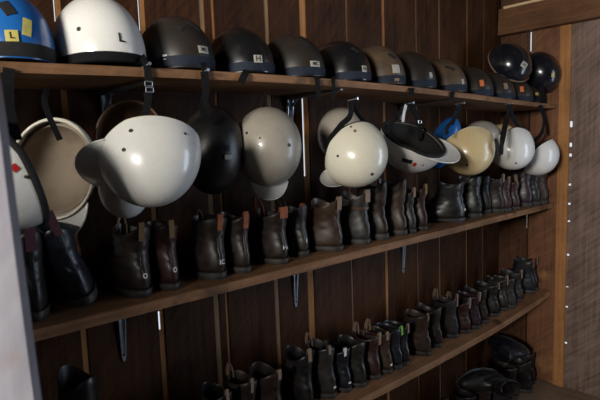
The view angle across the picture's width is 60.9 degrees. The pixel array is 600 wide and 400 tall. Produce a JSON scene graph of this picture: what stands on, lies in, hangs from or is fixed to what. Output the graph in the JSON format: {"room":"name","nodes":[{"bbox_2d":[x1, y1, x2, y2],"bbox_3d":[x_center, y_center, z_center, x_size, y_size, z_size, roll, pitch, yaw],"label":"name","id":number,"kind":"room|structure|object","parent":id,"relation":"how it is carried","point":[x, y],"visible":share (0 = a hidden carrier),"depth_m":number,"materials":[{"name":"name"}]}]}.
{"room":"riding stable tack room","nodes":[
{"label":"riding stable tack room","id":0,"kind":"room"},
{"bbox_2d":[14,0,500,399],"bbox_3d":[-0.336,-0.038,1.592,4.020,2.450,0.012,-7,8,-42],"label":"wall","id":1,"kind":"structure","parent":0,"point":[193,345],"depth_m":1.85,"materials":[{"name":"brown wood"}]},
{"bbox_2d":[117,318,125,361],"bbox_3d":[-0.423,0.359,1.359,0.029,0.225,0.260,-7,8,-42],"label":"shelf bracket","id":2,"kind":"object","parent":1,"relation":"attached to","point":[121,323],"visible":0.34,"depth_m":1.46,"materials":[{"name":"metal"}]},
{"bbox_2d":[99,80,144,113],"bbox_3d":[-0.441,-0.178,1.300,0.029,0.225,0.260,-7,8,-42],"label":"shelf bracket","id":3,"kind":"object","parent":1,"relation":"attached to","point":[105,95],"visible":0.51,"depth_m":1.35,"materials":[{"name":"metal"}]},
{"bbox_2d":[0,61,555,111],"bbox_3d":[0.063,-0.352,1.715,3.136,0.064,0.300,-7,8,-42],"label":"wall shelf","id":4,"kind":"object","parent":1,"relation":"attached to","point":[28,75],"visible":0.91,"depth_m":1.41,"materials":[{"name":"brown wood"}]},
{"bbox_2d":[2,67,49,229],"bbox_3d":[-0.526,-0.093,0.859,0.151,0.293,0.211,-7,8,-40],"label":"helmet","id":5,"kind":"object","parent":4,"relation":"hanging from","point":[32,203],"visible":0.7,"depth_m":0.83,"materials":[{"name":"white plastic"}]},
{"bbox_2d":[0,0,57,62],"bbox_3d":[-0.626,-0.358,1.085,0.191,0.165,0.252,-5,7,-30],"label":"helmet","id":6,"kind":"object","parent":4,"relation":"on","point":[25,35],"visible":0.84,"depth_m":1.01,"materials":[{"name":"blue plastic"}]},
{"bbox_2d":[0,0,16,15],"bbox_3d":[-0.574,-0.375,0.998,0.033,0.035,0.017,0,7,19],"label":"sticker","id":7,"kind":"object","parent":6,"relation":"attached to","point":[7,7],"depth_m":1.00,"materials":[{"name":"black plastic"}]},
{"bbox_2d":[16,87,94,234],"bbox_3d":[-0.557,-0.069,1.185,0.205,0.353,0.165,2,7,33],"label":"helmet","id":8,"kind":"object","parent":4,"relation":"hanging from","point":[52,144],"visible":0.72,"depth_m":1.22,"materials":[{"name":"beige plastic"}]},
{"bbox_2d":[51,0,152,103],"bbox_3d":[-0.478,-0.348,1.207,0.216,0.259,0.272,-5,7,-27],"label":"helmet","id":9,"kind":"object","parent":4,"relation":"on","point":[85,32],"visible":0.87,"depth_m":1.11,"materials":[{"name":"white plastic"}]},
{"bbox_2d":[98,185,144,217],"bbox_3d":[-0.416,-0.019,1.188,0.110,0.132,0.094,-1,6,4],"label":"helmet","id":10,"kind":"object","parent":4,"relation":"hanging from","point":[114,204],"visible":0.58,"depth_m":1.16,"materials":[{"name":"white plastic"}]},
{"bbox_2d":[94,99,158,140],"bbox_3d":[-0.441,-0.136,1.350,0.176,0.253,0.102,-3,6,-12],"label":"helmet","id":11,"kind":"object","parent":4,"relation":"hanging from","point":[117,112],"visible":0.22,"depth_m":1.33,"materials":[{"name":"brown plastic"}]},
{"bbox_2d":[142,16,215,108],"bbox_3d":[-0.329,-0.357,1.352,0.236,0.249,0.221,-1,6,8],"label":"helmet","id":12,"kind":"object","parent":4,"relation":"on","point":[170,42],"visible":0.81,"depth_m":1.25,"materials":[{"name":"black plastic"}]},
{"bbox_2d":[171,23,183,29],"bbox_3d":[-0.302,-0.427,1.258,0.032,0.021,0.009,-1,6,9],"label":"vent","id":13,"kind":"object","parent":12,"relation":"attached to","point":[174,26],"depth_m":1.26,"materials":[{"name":"black plastic"}]},
{"bbox_2d":[183,20,199,30],"bbox_3d":[-0.272,-0.439,1.282,0.042,0.029,0.012,-3,6,-14],"label":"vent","id":14,"kind":"object","parent":12,"relation":"attached to","point":[188,25],"depth_m":1.28,"materials":[{"name":"black plastic"}]},
{"bbox_2d":[210,28,274,83],"bbox_3d":[-0.170,-0.405,1.467,0.188,0.180,0.294,-6,8,-35],"label":"helmet","id":15,"kind":"object","parent":4,"relation":"on","point":[243,51],"visible":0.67,"depth_m":1.39,"materials":[{"name":"black plastic"}]},
{"bbox_2d":[239,93,301,199],"bbox_3d":[-0.091,-0.146,1.446,0.196,0.307,0.145,-2,6,-2],"label":"helmet","id":16,"kind":"object","parent":4,"relation":"hanging from","point":[272,145],"visible":0.94,"depth_m":1.40,"materials":[{"name":"beige plastic"}]},
{"bbox_2d":[268,34,325,98],"bbox_3d":[-0.028,-0.413,1.617,0.252,0.214,0.208,0,7,21],"label":"helmet","id":17,"kind":"object","parent":4,"relation":"on","point":[293,55],"visible":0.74,"depth_m":1.52,"materials":[{"name":"black plastic"}]},
{"bbox_2d":[317,107,359,154],"bbox_3d":[0.138,-0.235,1.821,0.170,0.195,0.124,0,7,18],"label":"helmet","id":18,"kind":"object","parent":4,"relation":"hanging from","point":[331,119],"visible":0.5,"depth_m":1.79,"materials":[{"name":"white plastic"}]},
{"bbox_2d":[319,41,371,98],"bbox_3d":[0.145,-0.433,1.716,0.208,0.216,0.344,-4,6,-15],"label":"helmet","id":19,"kind":"object","parent":4,"relation":"on","point":[343,60],"visible":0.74,"depth_m":1.67,"materials":[{"name":"black plastic"}]},
{"bbox_2d":[362,46,405,85],"bbox_3d":[0.274,-0.488,1.889,0.195,0.160,0.251,-5,7,-28],"label":"helmet","id":20,"kind":"object","parent":4,"relation":"on","point":[386,67],"visible":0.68,"depth_m":1.79,"materials":[{"name":"black plastic"}]},
{"bbox_2d":[397,52,436,95],"bbox_3d":[0.433,-0.483,1.972,0.206,0.190,0.345,-4,6,-15],"label":"helmet","id":21,"kind":"object","parent":4,"relation":"on","point":[419,72],"visible":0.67,"depth_m":1.92,"materials":[{"name":"black plastic"}]},
{"bbox_2d":[429,59,467,99],"bbox_3d":[0.602,-0.500,2.140,0.201,0.189,0.318,-5,7,-24],"label":"helmet","id":22,"kind":"object","parent":4,"relation":"on","point":[449,76],"visible":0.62,"depth_m":2.07,"materials":[{"name":"black plastic"}]},
{"bbox_2d":[461,67,493,96],"bbox_3d":[0.755,-0.529,2.321,0.187,0.148,0.253,-7,8,-39],"label":"helmet","id":23,"kind":"object","parent":4,"relation":"on","point":[479,82],"visible":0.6,"depth_m":2.23,"materials":[{"name":"black plastic"}]},
{"bbox_2d":[468,121,499,138],"bbox_3d":[0.915,-0.332,2.561,0.169,0.133,0.088,-1,6,11],"label":"helmet","id":24,"kind":"object","parent":4,"relation":"hanging from","point":[489,126],"visible":0.46,"depth_m":2.54,"materials":[{"name":"white plastic"}]},
{"bbox_2d":[486,72,515,99],"bbox_3d":[0.912,-0.541,2.462,0.183,0.144,0.253,-7,8,-39],"label":"helmet","id":25,"kind":"object","parent":4,"relation":"on","point":[503,87],"visible":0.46,"depth_m":2.37,"materials":[{"name":"black plastic"}]},
{"bbox_2d":[511,81,533,101],"bbox_3d":[1.056,-0.553,2.591,0.175,0.139,0.253,-8,9,-44],"label":"helmet","id":26,"kind":"object","parent":4,"relation":"on","point":[523,91],"visible":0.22,"depth_m":2.49,"materials":[{"name":"black plastic"}]},
{"bbox_2d":[488,43,532,82],"bbox_3d":[1.045,-0.676,2.517,0.204,0.202,0.189,-5,7,-28],"label":"helmet","id":27,"kind":"object","parent":26,"relation":"on","point":[513,61],"visible":0.98,"depth_m":2.45,"materials":[{"name":"black plastic"}]},
{"bbox_2d":[525,81,540,102],"bbox_3d":[1.173,-0.568,2.729,0.156,0.136,0.253,-8,9,-44],"label":"helmet","id":28,"kind":"object","parent":4,"relation":"on","point":[536,93],"visible":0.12,"depth_m":2.63,"materials":[{"name":"black plastic"}]},
{"bbox_2d":[527,51,561,102],"bbox_3d":[1.256,-0.631,2.640,0.195,0.277,0.167,-3,6,-14],"label":"helmet","id":29,"kind":"object","parent":4,"relation":"on","point":[546,74],"visible":0.88,"depth_m":2.58,"materials":[{"name":"black plastic"}]},
{"bbox_3d":[-0.345,-0.303,1.141,0.008,0.009,0.040,-7,8,-42],"label":"nail","id":30,"kind":"object","parent":4,"relation":"attached to","visible":0},
{"bbox_2d":[75,66,200,207],"bbox_3d":[-0.351,-0.139,1.098,0.268,0.311,0.197,-3,6,-10],"label":"helmet","id":31,"kind":"object","parent":30,"relation":"hanging from","point":[148,161],"visible":1,"depth_m":1.04,"materials":[{"name":"white plastic"}]},
{"bbox_3d":[-0.234,-0.314,1.241,0.008,0.009,0.040,-7,8,-42],"label":"nail","id":32,"kind":"object","parent":4,"relation":"attached to","visible":0},
{"bbox_2d":[187,72,243,194],"bbox_3d":[-0.235,-0.166,1.351,0.176,0.313,0.202,-3,6,-7],"label":"helmet","id":33,"kind":"object","parent":32,"relation":"hanging from","point":[219,133],"visible":0.81,"depth_m":1.34,"materials":[{"name":"black plastic"}]},
{"bbox_3d":[0.166,-0.317,1.602,0.008,0.009,0.040,-7,8,-42],"label":"nail","id":34,"kind":"object","parent":4,"relation":"attached to","visible":0},
{"bbox_2d":[320,100,387,187],"bbox_3d":[0.180,-0.177,1.625,0.220,0.278,0.180,-5,7,-26],"label":"helmet","id":35,"kind":"object","parent":34,"relation":"hanging from","point":[356,153],"visible":1,"depth_m":1.57,"materials":[{"name":"white plastic"}]},
{"bbox_3d":[0.384,-0.341,1.797,0.008,0.009,0.040,-7,8,-42],"label":"nail","id":36,"kind":"object","parent":4,"relation":"attached to","visible":0},
{"bbox_2d":[380,104,459,172],"bbox_3d":[0.422,-0.226,1.889,0.325,0.251,0.226,-4,6,-15],"label":"helmet","id":37,"kind":"object","parent":36,"relation":"hanging from","point":[412,148],"visible":0.9,"depth_m":1.87,"materials":[{"name":"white plastic"}]},
{"bbox_3d":[0.633,-0.383,2.019,0.008,0.009,0.040,-7,8,-42],"label":"nail","id":38,"kind":"object","parent":4,"relation":"attached to","visible":0},
{"bbox_2d":[432,105,460,168],"bbox_3d":[0.675,-0.263,2.191,0.148,0.268,0.339,-2,6,-5],"label":"helmet","id":39,"kind":"object","parent":38,"relation":"hanging from","point":[455,127],"visible":0.3,"depth_m":2.30,"materials":[{"name":"blue plastic"}]},
{"bbox_2d":[445,104,494,174],"bbox_3d":[0.663,-0.246,2.114,0.318,0.292,0.204,-5,7,-23],"label":"helmet","id":40,"kind":"object","parent":38,"relation":"hanging from","point":[475,146],"visible":0.93,"depth_m":2.06,"materials":[{"name":"beige plastic"}]},
{"bbox_3d":[0.939,-0.434,2.290,0.008,0.009,0.040,-7,8,-42],"label":"nail","id":41,"kind":"object","parent":4,"relation":"attached to","visible":0},
{"bbox_2d":[492,104,534,169],"bbox_3d":[0.889,-0.275,2.247,0.192,0.297,0.440,4,9,44],"label":"helmet","id":42,"kind":"object","parent":41,"relation":"hanging from","point":[514,147],"visible":0.94,"depth_m":2.25,"materials":[{"name":"white plastic"}]},
{"bbox_3d":[1.178,-0.469,2.504,0.008,0.009,0.040,-7,8,-42],"label":"nail","id":43,"kind":"object","parent":4,"relation":"attached to","visible":0},
{"bbox_2d":[524,104,559,175],"bbox_3d":[1.215,-0.299,2.523,0.264,0.352,0.160,-5,7,-27],"label":"helmet","id":44,"kind":"object","parent":43,"relation":"hanging from","point":[545,158],"visible":0.97,"depth_m":2.46,"materials":[{"name":"white plastic"}]},
{"bbox_2d":[32,203,553,341],"bbox_3d":[0.081,0.171,1.772,3.136,0.024,0.300,-7,8,-42],"label":"wall shelf","id":45,"kind":"object","parent":1,"relation":"attached to","point":[107,307],"visible":0.52,"depth_m":1.35,"materials":[{"name":"brown wood"}]},
{"bbox_2d":[20,226,50,321],"bbox_3d":[-0.633,0.135,1.149,0.106,0.231,0.245,-7,8,-42],"label":"boot","id":46,"kind":"object","parent":45,"relation":"on","point":[31,238],"visible":0.51,"depth_m":1.07,"materials":[{"name":"black leather"}]},
{"bbox_2d":[35,210,97,307],"bbox_3d":[-0.567,0.126,1.212,0.132,0.236,0.263,-6,7,-31],"label":"boot","id":47,"kind":"object","parent":45,"relation":"on","point":[70,284],"visible":0.8,"depth_m":1.13,"materials":[{"name":"black leather"}]},
{"bbox_2d":[97,217,152,297],"bbox_3d":[-0.451,0.129,1.300,0.111,0.196,0.246,-7,8,-42],"label":"boot","id":48,"kind":"object","parent":45,"relation":"on","point":[126,273],"visible":0.98,"depth_m":1.23,"materials":[{"name":"brown leather"}]},
{"bbox_2d":[144,220,180,290],"bbox_3d":[-0.392,0.131,1.353,0.101,0.178,0.247,-7,8,-42],"label":"boot","id":49,"kind":"object","parent":45,"relation":"on","point":[163,262],"visible":0.7,"depth_m":1.27,"materials":[{"name":"leather"}]},
{"bbox_2d":[176,209,226,279],"bbox_3d":[-0.289,0.116,1.445,0.117,0.181,0.245,-7,8,-42],"label":"boot","id":50,"kind":"object","parent":45,"relation":"on","point":[202,256],"visible":0.96,"depth_m":1.37,"materials":[{"name":"brown leather"}]},
{"bbox_2d":[219,211,251,273],"bbox_3d":[-0.226,0.111,1.501,0.101,0.174,0.245,-7,8,-42],"label":"boot","id":51,"kind":"object","parent":45,"relation":"on","point":[236,246],"visible":0.71,"depth_m":1.42,"materials":[{"name":"brown leather"}]},
{"bbox_2d":[248,196,288,264],"bbox_3d":[-0.124,0.085,1.592,0.115,0.198,0.245,-7,8,-42],"label":"boot","id":52,"kind":"object","parent":45,"relation":"on","point":[267,242],"visible":0.88,"depth_m":1.52,"materials":[{"name":"brown leather"}]},
{"bbox_2d":[275,196,309,256],"bbox_3d":[-0.052,0.069,1.695,0.106,0.203,0.245,-6,8,-36],"label":"boot","id":53,"kind":"object","parent":45,"relation":"on","point":[296,232],"visible":0.66,"depth_m":1.61,"materials":[{"name":"grey leather"}]},
{"bbox_2d":[306,196,343,251],"bbox_3d":[0.050,0.072,1.739,0.235,0.181,0.130,4,8,42],"label":"boot","id":54,"kind":"object","parent":45,"relation":"on","point":[323,227],"visible":0.82,"depth_m":1.67,"materials":[{"name":"brown leather"}]},
{"bbox_2d":[340,189,370,244],"bbox_3d":[0.157,0.052,1.843,0.115,0.192,0.244,-7,8,-42],"label":"boot","id":55,"kind":"object","parent":45,"relation":"on","point":[354,219],"visible":0.8,"depth_m":1.76,"materials":[{"name":"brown leather"}]},
{"bbox_2d":[357,181,388,239],"bbox_3d":[0.230,0.031,1.906,0.096,0.212,0.246,-10,10,-41],"label":"boot","id":56,"kind":"object","parent":45,"relation":"on","point":[378,224],"visible":0.54,"depth_m":1.83,"materials":[{"name":"brown leather"}]},
{"bbox_2d":[377,178,407,235],"bbox_3d":[0.314,0.021,1.981,0.092,0.213,0.247,-7,8,-42],"label":"boot","id":57,"kind":"object","parent":45,"relation":"on","point":[395,199],"visible":0.56,"depth_m":1.90,"materials":[{"name":"brown leather"}]},
{"bbox_2d":[404,187,416,233],"bbox_3d":[0.357,0.033,2.022,0.087,0.176,0.246,-7,8,-42],"label":"boot","id":58,"kind":"object","parent":45,"relation":"on","point":[409,197],"visible":0.36,"depth_m":1.94,"materials":[{"name":"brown leather"}]},
{"bbox_2d":[406,184,427,230],"bbox_3d":[0.413,0.022,2.072,0.087,0.184,0.244,-7,8,-42],"label":"boot","id":59,"kind":"object","parent":45,"relation":"on","point":[420,213],"visible":0.48,"depth_m":1.99,"materials":[{"name":"leather"}]},
{"bbox_2d":[425,181,465,222],"bbox_3d":[0.600,0.002,2.232,0.245,0.176,0.153,2,7,31],"label":"boot","id":60,"kind":"object","parent":45,"relation":"on","point":[447,205],"visible":0.9,"depth_m":2.16,"materials":[{"name":"black leather"}]},
{"bbox_2d":[456,176,481,217],"bbox_3d":[0.726,-0.019,2.351,0.111,0.184,0.246,-7,8,-42],"label":"boot","id":61,"kind":"object","parent":45,"relation":"on","point":[471,196],"visible":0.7,"depth_m":2.27,"materials":[{"name":"black leather"}]},
{"bbox_2d":[468,175,491,213],"bbox_3d":[0.811,-0.033,2.468,0.087,0.180,0.246,-7,8,-42],"label":"boot","id":62,"kind":"object","parent":45,"relation":"on","point":[485,181],"visible":0.42,"depth_m":2.38,"materials":[{"name":"black leather"}]},
{"bbox_2d":[481,174,504,212],"bbox_3d":[0.883,-0.040,2.492,0.106,0.184,0.246,-7,8,-42],"label":"boot","id":63,"kind":"object","parent":45,"relation":"on","point":[495,187],"visible":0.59,"depth_m":2.41,"materials":[{"name":"brown leather"}]},
{"bbox_2d":[490,176,511,211],"bbox_3d":[0.931,-0.034,2.499,0.087,0.168,0.222,-7,8,-42],"label":"boot","id":64,"kind":"object","parent":45,"relation":"on","point":[506,185],"visible":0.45,"depth_m":2.43,"materials":[{"name":"leather"}]},
{"bbox_2d":[510,174,520,209],"bbox_3d":[0.995,-0.045,2.556,0.087,0.173,0.223,-7,8,-42],"label":"boot","id":65,"kind":"object","parent":45,"relation":"on","point":[514,186],"visible":0.41,"depth_m":2.48,"materials":[{"name":"leather"}]},
{"bbox_2d":[509,170,532,206],"bbox_3d":[1.089,-0.067,2.655,0.101,0.189,0.247,-7,8,-42],"label":"boot","id":66,"kind":"object","parent":45,"relation":"on","point":[525,194],"visible":0.52,"depth_m":2.58,"materials":[{"name":"leather"}]},
{"bbox_2d":[530,175,540,204],"bbox_3d":[1.152,-0.075,2.704,0.092,0.191,0.246,-7,8,-42],"label":"boot","id":67,"kind":"object","parent":45,"relation":"on","point":[534,179],"visible":0.33,"depth_m":2.62,"materials":[{"name":"black leather"}]},
{"bbox_2d":[538,173,547,203],"bbox_3d":[1.204,-0.076,2.739,0.244,0.181,0.120,3,8,39],"label":"boot","id":68,"kind":"object","parent":45,"relation":"on","point":[543,189],"visible":0.27,"depth_m":2.66,"materials":[{"name":"brown leather"}]},
{"bbox_2d":[293,274,297,306],"bbox_3d":[0.068,0.295,1.798,0.029,0.225,0.260,-7,8,-42],"label":"shelf bracket","id":69,"kind":"object","parent":1,"relation":"attached to","point":[295,277],"visible":0.29,"depth_m":1.90,"materials":[{"name":"metal"}]},
{"bbox_2d":[285,89,342,119],"bbox_3d":[0.049,-0.251,1.738,0.029,0.225,0.260,-7,8,-42],"label":"shelf bracket","id":70,"kind":"object","parent":1,"relation":"attached to","point":[290,100],"visible":0.49,"depth_m":1.79,"materials":[{"name":"metal"}]},
{"bbox_2d":[401,246,405,272],"bbox_3d":[0.557,0.230,2.235,0.029,0.225,0.260,-7,8,-42],"label":"shelf bracket","id":71,"kind":"object","parent":1,"relation":"attached to","point":[403,248],"visible":0.28,"depth_m":2.33,"materials":[{"name":"metal"}]},
{"bbox_2d":[399,99,450,119],"bbox_3d":[0.539,-0.306,2.176,0.029,0.225,0.260,-7,8,-42],"label":"shelf bracket","id":72,"kind":"object","parent":1,"relation":"attached to","point":[427,102],"visible":0.38,"depth_m":2.18,"materials":[{"name":"metal"}]},
{"bbox_2d":[313,289,550,399],"bbox_3d":[0.091,0.665,1.821,3.120,0.068,0.300,-7,8,-42],"label":"wall shelf","id":73,"kind":"object","parent":1,"relation":"attached to","point":[451,347],"visible":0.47,"depth_m":2.10,"materials":[{"name":"brown wood"}]},
{"bbox_2d":[57,365,98,399],"bbox_3d":[-0.575,0.566,1.303,0.106,0.306,0.246,-7,8,-42],"label":"boot","id":74,"kind":"object","parent":73,"relation":"on","point":[73,383],"visible":1,"depth_m":1.24,"materials":[{"name":"black leather"}]},
{"bbox_2d":[201,382,231,399],"bbox_3d":[-0.271,0.606,1.520,0.102,0.178,0.245,-7,8,-40],"label":"boot","id":75,"kind":"object","parent":73,"relation":"on","point":[209,390],"visible":1,"depth_m":1.50,"materials":[{"name":"black leather"}]},
{"bbox_2d":[225,362,256,399],"bbox_3d":[-0.218,0.593,1.568,0.245,0.193,0.100,4,9,43],"label":"boot","id":76,"kind":"object","parent":73,"relation":"on","point":[243,386],"visible":0.84,"depth_m":1.51,"materials":[{"name":"brown leather"}]},
{"bbox_2d":[249,361,281,399],"bbox_3d":[-0.141,0.592,1.623,0.116,0.182,0.247,-8,9,-44],"label":"boot","id":77,"kind":"object","parent":73,"relation":"on","point":[268,378],"visible":0.73,"depth_m":1.54,"materials":[{"name":"brown leather"}]},
{"bbox_2d":[276,344,313,399],"bbox_3d":[-0.038,0.570,1.733,0.106,0.204,0.244,-7,8,-38],"label":"boot","id":78,"kind":"object","parent":73,"relation":"on","point":[296,381],"visible":0.86,"depth_m":1.66,"materials":[{"name":"black leather"}]},
{"bbox_2d":[305,332,336,398],"bbox_3d":[0.035,0.562,1.798,0.105,0.208,0.245,-8,8,-42],"label":"boot","id":79,"kind":"object","parent":73,"relation":"on","point":[322,371],"visible":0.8,"depth_m":1.72,"materials":[{"name":"grey leather"}]},
{"bbox_2d":[324,341,351,392],"bbox_3d":[0.094,0.578,1.849,0.104,0.163,0.246,-7,8,-40],"label":"boot","id":80,"kind":"object","parent":73,"relation":"on","point":[340,360],"visible":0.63,"depth_m":1.76,"materials":[{"name":"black leather"}]},
{"bbox_2d":[337,334,366,387],"bbox_3d":[0.147,0.575,1.881,0.112,0.164,0.244,-8,8,-42],"label":"boot","id":81,"kind":"object","parent":73,"relation":"on","point":[356,364],"visible":0.62,"depth_m":1.80,"materials":[{"name":"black leather"}]},
{"bbox_2d":[352,321,380,379],"bbox_3d":[0.209,0.556,1.943,0.114,0.188,0.244,-7,8,-41],"label":"boot","id":82,"kind":"object","parent":73,"relation":"on","point":[371,356],"visible":0.55,"depth_m":1.86,"materials":[{"name":"leather"}]},
{"bbox_2d":[364,318,392,374],"bbox_3d":[0.261,0.550,1.986,0.110,0.188,0.246,-7,8,-41],"label":"boot","id":83,"kind":"object","parent":73,"relation":"on","point":[385,358],"visible":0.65,"depth_m":1.90,"materials":[{"name":"brown leather"}]},
{"bbox_2d":[374,323,402,369],"bbox_3d":[0.303,0.556,2.023,0.115,0.169,0.244,-8,9,-43],"label":"boot","id":84,"kind":"object","parent":73,"relation":"on","point":[395,349],"visible":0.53,"depth_m":1.94,"materials":[{"name":"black leather"}]},
{"bbox_2d":[383,320,409,366],"bbox_3d":[0.339,0.553,2.054,0.117,0.166,0.244,-8,8,-42],"label":"boot","id":85,"kind":"object","parent":73,"relation":"on","point":[403,338],"visible":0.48,"depth_m":1.97,"materials":[{"name":"black leather"}]},
{"bbox_2d":[403,309,430,355],"bbox_3d":[0.444,0.534,2.140,0.102,0.182,0.245,-7,8,-42],"label":"boot","id":86,"kind":"object","parent":73,"relation":"on","point":[419,342],"visible":0.73,"depth_m":2.06,"materials":[{"name":"brown leather"}]},
{"bbox_2d":[416,302,442,347],"bbox_3d":[0.512,0.529,2.222,0.110,0.170,0.245,-8,8,-42],"label":"boot","id":87,"kind":"object","parent":73,"relation":"on","point":[435,333],"visible":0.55,"depth_m":2.14,"materials":[{"name":"brown leather"}]},
{"bbox_2d":[432,288,458,338],"bbox_3d":[0.612,0.497,2.316,0.106,0.204,0.246,-7,8,-40],"label":"boot","id":88,"kind":"object","parent":73,"relation":"on","point":[449,326],"visible":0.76,"depth_m":2.23,"materials":[{"name":"grey leather"}]},
{"bbox_2d":[445,291,470,333],"bbox_3d":[0.686,0.506,2.371,0.114,0.169,0.245,-7,8,-38],"label":"boot","id":89,"kind":"object","parent":73,"relation":"on","point":[462,310],"visible":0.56,"depth_m":2.28,"materials":[{"name":"leather"}]},
{"bbox_2d":[457,291,480,328],"bbox_3d":[0.745,0.496,2.410,0.092,0.174,0.247,-7,8,-39],"label":"boot","id":90,"kind":"object","parent":73,"relation":"on","point":[474,315],"visible":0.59,"depth_m":2.33,"materials":[{"name":"leather"}]},
{"bbox_2d":[463,285,487,323],"bbox_3d":[0.794,0.490,2.467,0.092,0.165,0.246,-8,9,-43],"label":"boot","id":91,"kind":"object","parent":73,"relation":"on","point":[483,311],"visible":0.41,"depth_m":2.38,"materials":[{"name":"brown leather"}]},
{"bbox_2d":[475,281,499,316],"bbox_3d":[0.878,0.475,2.543,0.092,0.164,0.245,-7,8,-42],"label":"boot","id":92,"kind":"object","parent":73,"relation":"on","point":[492,304],"visible":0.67,"depth_m":2.46,"materials":[{"name":"black leather"}]},
{"bbox_2d":[485,275,507,310],"bbox_3d":[0.949,0.454,2.610,0.092,0.179,0.245,-7,8,-39],"label":"boot","id":93,"kind":"object","parent":73,"relation":"on","point":[501,295],"visible":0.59,"depth_m":2.53,"materials":[{"name":"brown leather"}]},
{"bbox_2d":[493,275,515,307],"bbox_3d":[0.995,0.460,2.635,0.092,0.152,0.245,-8,9,-43],"label":"boot","id":94,"kind":"object","parent":73,"relation":"on","point":[511,298],"visible":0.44,"depth_m":2.55,"materials":[{"name":"grey leather"}]},
{"bbox_2d":[500,269,523,301],"bbox_3d":[1.069,0.432,2.713,0.092,0.172,0.245,-7,8,-40],"label":"boot","id":95,"kind":"object","parent":73,"relation":"on","point":[518,291],"visible":0.45,"depth_m":2.63,"materials":[{"name":"grey leather"}]},
{"bbox_2d":[499,258,535,293],"bbox_3d":[1.172,0.396,2.800,0.092,0.196,0.246,-8,8,-42],"label":"boot","id":96,"kind":"object","parent":73,"relation":"on","point":[528,284],"visible":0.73,"depth_m":2.72,"materials":[{"name":"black leather"}]},
{"bbox_2d":[498,256,537,290],"bbox_3d":[1.200,0.392,2.834,0.092,0.187,0.245,-7,8,-41],"label":"boot","id":97,"kind":"object","parent":73,"relation":"on","point":[527,260],"visible":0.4,"depth_m":2.75,"materials":[{"name":"black leather"}]},
{"bbox_2d":[496,124,512,133],"bbox_3d":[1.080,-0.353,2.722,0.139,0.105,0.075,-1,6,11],"label":"helmet","id":98,"kind":"object","parent":1,"relation":"hanging from","point":[499,126],"visible":0.09,"depth_m":2.70,"materials":[{"name":"beige plastic"}]},
{"bbox_2d":[446,378,599,399],"bbox_3d":[0.943,1.279,0.582,4.322,0.030,3.550,-7,8,-42],"label":"floor","id":99,"kind":"structure","parent":0,"point":[542,390],"depth_m":2.68,"materials":[{"name":"brown wood"}]},
{"bbox_2d":[0,77,41,399],"bbox_3d":[-0.238,0.090,0.401,0.124,2.450,0.058,-7,8,-42],"label":"post","id":100,"kind":"object","parent":99,"relation":"on","point":[19,378],"visible":1,"depth_m":0.39,"materials":[{"name":"white paint"}]},
{"bbox_2d":[451,388,476,399],"bbox_3d":[0.733,0.981,2.437,0.106,0.170,0.244,-8,9,-44],"label":"boot","id":101,"kind":"object","parent":99,"relation":"on","point":[458,394],"visible":0.97,"depth_m":2.41,"materials":[{"name":"black leather"}]},
{"bbox_2d":[449,391,490,399],"bbox_3d":[0.837,0.966,2.517,0.106,0.174,0.245,-7,8,-39],"label":"boot","id":102,"kind":"object","parent":99,"relation":"on","point":[480,395],"visible":0.3,"depth_m":2.43,"materials":[{"name":"brown leather"}]},
{"bbox_2d":[455,368,520,397],"bbox_3d":[0.867,0.852,2.353,0.246,0.106,0.172,-4,7,-20],"label":"boot","id":103,"kind":"object","parent":102,"relation":"on","point":[474,379],"visible":1,"depth_m":2.35,"materials":[{"name":"black leather"}]},
{"bbox_2d":[490,375,508,399],"bbox_3d":[0.949,0.956,2.603,0.106,0.168,0.246,-8,9,-43],"label":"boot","id":104,"kind":"object","parent":99,"relation":"on","point":[494,396],"visible":0.06,"depth_m":2.53,"materials":[{"name":"black leather"}]},
{"bbox_2d":[495,361,518,399],"bbox_3d":[1.045,0.940,2.716,0.106,0.168,0.246,-7,8,-39],"label":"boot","id":105,"kind":"object","parent":99,"relation":"on","point":[506,369],"visible":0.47,"depth_m":2.63,"materials":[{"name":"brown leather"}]},
{"bbox_2d":[492,353,535,383],"bbox_3d":[1.204,0.914,2.871,0.106,0.175,0.246,-8,9,-43],"label":"boot","id":106,"kind":"object","parent":99,"relation":"on","point":[531,356],"visible":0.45,"depth_m":2.79,"materials":[{"name":"black leather"}]},
{"bbox_2d":[508,358,532,392],"bbox_3d":[1.139,0.927,2.772,0.247,0.176,0.106,4,9,44],"label":"boot","id":107,"kind":"object","parent":99,"relation":"on","point":[523,377],"visible":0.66,"depth_m":2.70,"materials":[{"name":"black leather"}]},
{"bbox_2d":[488,335,529,362],"bbox_3d":[1.077,0.802,2.736,0.175,0.106,0.246,-6,7,-32],"label":"boot","id":108,"kind":"object","parent":107,"relation":"on","point":[505,349],"visible":1,"depth_m":2.69,"materials":[{"name":"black leather"}]},
{"bbox_2d":[498,0,599,396],"bbox_3d":[2.262,-0.132,1.662,0.012,2.450,3.450,-7,8,-42],"label":"wall","id":109,"kind":"structure","parent":0,"point":[534,329],"depth_m":2.66,"materials":[{"name":"brown wood"}]},
{"bbox_2d":[503,0,543,8],"bbox_3d":[1.484,-0.999,2.314,0.012,0.014,1.162,-7,8,-42],"label":"trim","id":110,"kind":"structure","parent":109,"relation":"attached to","point":[530,1],"depth_m":2.67,"materials":[{"name":"brown wood"}]},
{"bbox_2d":[498,0,599,36],"bbox_3d":[1.498,-0.933,2.357,0.048,0.141,1.199,-7,8,-42],"label":"trim","id":111,"kind":"structure","parent":109,"relation":"attached to","point":[545,14],"depth_m":2.60,"materials":[{"name":"brown wood"}]},
{"bbox_2d":[553,24,571,386],"bbox_3d":[1.371,0.064,2.669,0.012,1.901,0.053,-7,8,-42],"label":"trim","id":112,"kind":"structure","parent":109,"relation":"attached to","point":[565,30],"depth_m":2.66,"materials":[{"name":"brown wood"}]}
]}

